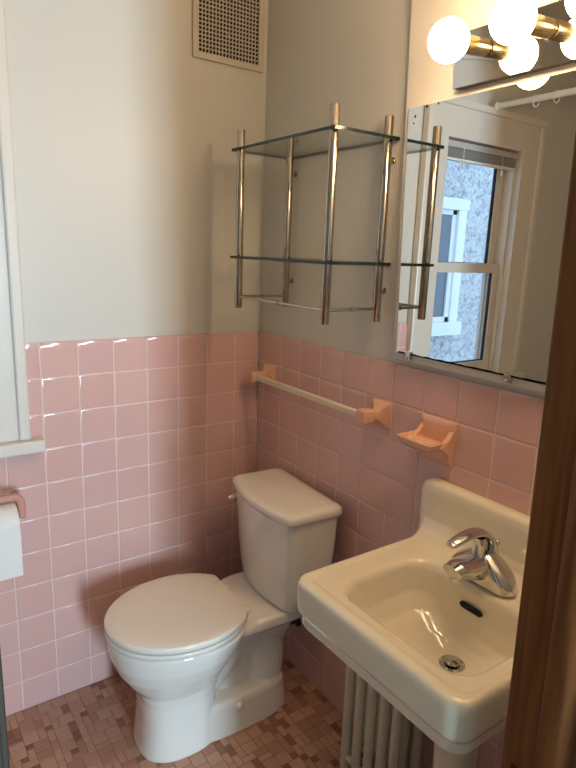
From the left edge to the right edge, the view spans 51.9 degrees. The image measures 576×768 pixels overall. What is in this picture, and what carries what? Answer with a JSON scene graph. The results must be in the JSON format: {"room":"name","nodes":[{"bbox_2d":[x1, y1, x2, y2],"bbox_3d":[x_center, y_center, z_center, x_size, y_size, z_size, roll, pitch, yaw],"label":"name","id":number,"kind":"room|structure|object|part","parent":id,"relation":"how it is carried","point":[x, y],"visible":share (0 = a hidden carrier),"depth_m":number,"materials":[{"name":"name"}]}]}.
{"room":"bathroom","nodes":[
{"label":"bathroom","id":0,"kind":"room"},
{"bbox_2d":[0,0,267,716],"bbox_3d":[-0.931,-0.060,1.641,2.120,2.460,0.135,-7,15,-34],"label":"wall","id":1,"kind":"structure","parent":0,"point":[140,355],"depth_m":1.84,"materials":[{"name":"grey paint"}]},
{"bbox_2d":[0,494,25,519],"bbox_3d":[-0.843,0.349,1.668,0.192,0.084,0.086,-7,15,-34],"label":"toilet paper holder","id":2,"kind":"object","parent":1,"relation":"attached to","point":[18,499],"visible":0.81,"depth_m":1.67,"materials":[{"name":"pink ceramic"}]},
{"bbox_2d":[0,502,22,580],"bbox_3d":[-0.821,0.439,1.665,0.111,0.198,0.115,-7,15,-34],"label":"toilet roll","id":3,"kind":"object","parent":2,"relation":"hanging from","point":[11,561],"visible":0.98,"depth_m":1.64,"materials":[{"name":"white paper"}]},
{"bbox_2d":[0,0,45,457],"bbox_3d":[-1.103,-0.382,1.427,0.878,1.232,0.218,-7,15,-34],"label":"window","id":4,"kind":"structure","parent":1,"relation":"in","point":[16,439],"depth_m":1.61,"materials":[{"name":"beige paint"}]},
{"bbox_3d":[-1.057,-0.386,1.367,0.800,1.195,0.034,-7,15,-34],"label":"casing","id":5,"kind":"part","parent":4,"relation":"part of","materials":[{"name":"beige paint"}]},
{"bbox_3d":[-1.091,0.212,1.511,0.878,0.037,0.098,-7,15,-34],"label":"sill","id":6,"kind":"part","parent":4,"relation":"part of","materials":[{"name":"beige paint"}]},
{"bbox_2d":[192,0,264,72],"bbox_3d":[-0.180,-1.130,1.827,0.252,0.266,0.010,-7,15,-34],"label":"air vent","id":7,"kind":"object","parent":1,"relation":"in","point":[226,32],"visible":1,"depth_m":1.84,"materials":[{"name":"white metal"}]},
{"bbox_2d":[6,655,375,767],"bbox_3d":[-0.533,1.264,1.202,2.020,0.100,1.550,-7,15,-34],"label":"floor","id":8,"kind":"structure","parent":0,"point":[90,726],"depth_m":1.82,"materials":[{"name":"brown tile"}]},
{"bbox_2d":[104,468,342,762],"bbox_3d":[-0.230,0.708,1.837,0.668,0.734,0.399,-6,15,-31],"label":"toilet","id":9,"kind":"object","parent":8,"relation":"on","point":[201,654],"visible":0.98,"depth_m":1.76,"materials":[{"name":"white ceramic"}]},
{"bbox_3d":[-0.343,0.693,1.749,0.384,0.014,0.366,-6,15,-31],"label":"seat","id":10,"kind":"part","parent":9,"relation":"part of","materials":[{"name":"white plastic"}]},
{"bbox_3d":[-0.343,0.672,1.744,0.385,0.022,0.368,-6,15,-31],"label":"seat lid","id":11,"kind":"part","parent":9,"relation":"part of","materials":[{"name":"white plastic"}]},
{"bbox_3d":[-0.161,0.376,2.018,0.090,0.032,0.027,-4,14,-24],"label":"flush handle","id":12,"kind":"part","parent":9,"relation":"part of","materials":[{"name":"silver metal"}]},
{"bbox_3d":[-0.028,0.515,1.906,0.204,0.302,0.358,-6,15,-31],"label":"tank","id":13,"kind":"part","parent":9,"relation":"part of","materials":[{"name":"white ceramic"}]},
{"bbox_3d":[-0.023,0.350,1.868,0.223,0.036,0.380,-6,15,-31],"label":"tank lid","id":14,"kind":"part","parent":9,"relation":"part of","materials":[{"name":"white ceramic"}]},
{"bbox_2d":[340,664,423,767],"bbox_3d":[0.258,0.834,1.582,0.116,0.628,0.210,-7,15,-34],"label":"radiator","id":15,"kind":"object","parent":8,"relation":"on","point":[386,737],"visible":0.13,"depth_m":1.58,"materials":[{"name":"metal"}]},
{"bbox_2d":[297,477,529,767],"bbox_3d":[0.311,0.753,1.266,0.465,0.928,0.514,-7,15,-34],"label":"sink","id":16,"kind":"object","parent":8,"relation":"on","point":[439,650],"visible":0.74,"depth_m":1.21,"materials":[{"name":"beige ceramic"}]},
{"bbox_2d":[443,527,517,596],"bbox_3d":[0.389,0.351,1.241,0.160,0.124,0.145,1,13,-4],"label":"faucet","id":17,"kind":"object","parent":16,"relation":"on","point":[481,563],"visible":1,"depth_m":1.20,"materials":[{"name":"silver metal"}]},
{"bbox_3d":[0.372,0.384,1.221,0.119,0.064,0.074,-7,15,-34],"label":"spout","id":18,"kind":"part","parent":17,"relation":"part of","materials":[{"name":"silver metal"}]},
{"bbox_3d":[0.378,0.334,1.213,0.145,0.080,0.046,-7,15,-34],"label":"lever","id":19,"kind":"part","parent":17,"relation":"part of","materials":[{"name":"silver metal"}]},
{"bbox_2d":[256,0,544,767],"bbox_3d":[0.377,0.010,1.543,0.100,2.460,1.557,-7,15,-34],"label":"wall","id":20,"kind":"structure","parent":0,"point":[352,54],"depth_m":1.69,"materials":[{"name":"pink tile"}]},
{"bbox_2d":[290,618,300,626],"bbox_3d":[0.001,0.798,2.065,0.079,0.134,0.048,-7,15,-34],"label":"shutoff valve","id":21,"kind":"object","parent":20,"relation":"attached to","point":[297,622],"visible":0.07,"depth_m":2.08,"materials":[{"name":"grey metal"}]},
{"bbox_2d":[230,103,399,324],"bbox_3d":[0.051,-0.457,1.671,0.213,0.517,0.485,-7,15,-34],"label":"wall shelf","id":22,"kind":"object","parent":20,"relation":"attached to","point":[387,159],"visible":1,"depth_m":1.55,"materials":[{"name":"silver metal"}]},
{"bbox_3d":[-0.146,-0.490,1.784,0.023,0.517,0.023,-7,15,-34],"label":"post","id":23,"kind":"part","parent":22,"relation":"part of","materials":[{"name":"silver metal"}]},
{"bbox_3d":[-0.081,-0.281,1.883,0.176,0.012,0.012,-7,15,-34],"label":"rail","id":24,"kind":"part","parent":22,"relation":"part of","materials":[{"name":"silver metal"}]},
{"bbox_3d":[-0.030,-0.229,1.661,0.012,0.012,0.432,-7,15,-34],"label":"rail","id":25,"kind":"part","parent":22,"relation":"part of","materials":[{"name":"silver metal"}]},
{"bbox_3d":[-0.001,-0.507,1.884,0.023,0.517,0.023,-7,15,-34],"label":"post","id":26,"kind":"part","parent":22,"relation":"part of","materials":[{"name":"silver metal"}]},
{"bbox_3d":[0.046,-0.354,1.694,0.210,0.008,0.485,-7,15,-34],"label":"glass shelf","id":27,"kind":"part","parent":22,"relation":"part of","materials":[{"name":"black"}]},
{"bbox_3d":[0.057,-0.657,1.625,0.210,0.008,0.485,-7,15,-34],"label":"glass shelf","id":28,"kind":"part","parent":22,"relation":"part of","materials":[{"name":"black"}]},
{"bbox_3d":[0.101,-0.403,1.440,0.023,0.517,0.023,-7,15,-34],"label":"post","id":29,"kind":"part","parent":22,"relation":"part of","materials":[{"name":"silver metal"}]},
{"bbox_3d":[0.166,-0.194,1.539,0.176,0.012,0.012,-7,15,-34],"label":"rail","id":30,"kind":"part","parent":22,"relation":"part of","materials":[{"name":"silver metal"}]},
{"bbox_3d":[0.246,-0.420,1.540,0.023,0.517,0.023,-7,15,-34],"label":"post","id":31,"kind":"part","parent":22,"relation":"part of","materials":[{"name":"silver metal"}]},
{"bbox_2d":[248,363,391,428],"bbox_3d":[0.066,0.028,1.839,0.084,0.074,0.636,-7,15,-34],"label":"towel bar","id":32,"kind":"object","parent":20,"relation":"attached to","point":[379,415],"visible":1,"depth_m":1.68,"materials":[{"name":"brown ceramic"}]},
{"bbox_3d":[-0.096,-0.029,2.064,0.084,0.074,0.070,-7,15,-34],"label":"post","id":33,"kind":"part","parent":32,"relation":"part of","materials":[{"name":"brown ceramic"}]},
{"bbox_3d":[0.227,0.085,1.614,0.084,0.074,0.070,-7,15,-34],"label":"post","id":34,"kind":"part","parent":32,"relation":"part of","materials":[{"name":"brown ceramic"}]},
{"bbox_2d":[397,412,456,467],"bbox_3d":[0.337,0.142,1.457,0.089,0.116,0.116,-7,15,-34],"label":"soap dish","id":35,"kind":"object","parent":20,"relation":"attached to","point":[434,439],"visible":1,"depth_m":1.46,"materials":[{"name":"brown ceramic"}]},
{"bbox_3d":[0.370,0.139,1.476,0.011,0.116,0.110,-7,15,-34],"label":"wall plate","id":36,"kind":"part","parent":35,"relation":"part of","materials":[{"name":"brown ceramic"}]},
{"bbox_2d":[393,0,575,392],"bbox_3d":[0.501,-0.568,1.171,0.019,1.161,0.755,-7,15,-34],"label":"medicine cabinet","id":37,"kind":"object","parent":20,"relation":"attached to","point":[430,81],"depth_m":1.36,"materials":[{"name":"white metal"}]},
{"bbox_2d":[396,70,575,384],"bbox_3d":[0.479,-0.300,1.220,0.014,0.608,0.695,-7,15,-34],"label":"wall mirror","id":38,"kind":"object","parent":20,"relation":"attached to","point":[488,173],"visible":0.94,"depth_m":1.28,"materials":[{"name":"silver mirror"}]},
{"bbox_2d":[428,0,575,89],"bbox_3d":[0.470,-0.635,1.023,0.182,0.106,0.565,-7,15,-34],"label":"vanity light","id":39,"kind":"object","parent":20,"relation":"attached to","point":[519,38],"visible":1,"depth_m":1.12,"materials":[{"name":"white glass"}]},
{"bbox_3d":[0.313,-0.669,1.153,0.078,0.079,0.079,-7,15,-34],"label":"bulb","id":40,"kind":"part","parent":39,"relation":"part of","materials":[{"name":"white glass"}]},
{"bbox_2d":[464,34,490,56],"bbox_3d":[0.371,-0.682,1.192,0.086,0.041,0.035,-7,15,-34],"label":"socket","id":41,"kind":"object","parent":39,"relation":"attached to","point":[479,45],"depth_m":1.19,"materials":[{"name":"gold metal"}]},
{"bbox_3d":[0.395,-0.641,1.039,0.078,0.079,0.079,-7,15,-34],"label":"bulb","id":42,"kind":"part","parent":39,"relation":"part of","materials":[{"name":"white glass"}]},
{"bbox_2d":[529,14,556,38],"bbox_3d":[0.453,-0.653,1.078,0.086,0.041,0.035,-7,15,-34],"label":"socket","id":43,"kind":"object","parent":39,"relation":"attached to","point":[545,27],"depth_m":1.08,"materials":[{"name":"gold metal"}]},
{"bbox_3d":[0.476,-0.612,0.926,0.078,0.079,0.079,-7,15,-34],"label":"bulb","id":44,"kind":"part","parent":39,"relation":"part of","materials":[{"name":"white glass"}]},
{"bbox_3d":[-0.087,0.254,0.387,2.027,2.460,0.150,-7,15,-34],"label":"wall","id":45,"kind":"structure","parent":0,"visible":0},
{"bbox_2d":[0,134,575,767],"bbox_3d":[0.099,0.263,0.515,0.834,2.200,0.171,-7,15,-34],"label":"door frame","id":46,"kind":"structure","parent":45,"relation":"in","point":[540,728],"depth_m":0.72,"materials":[{"name":"brown wood"}]},
{"bbox_3d":[-0.161,0.357,0.255,0.096,2.110,0.017,-7,15,-34],"label":"casing","id":47,"kind":"part","parent":46,"relation":"part of","materials":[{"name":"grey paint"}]}
]}

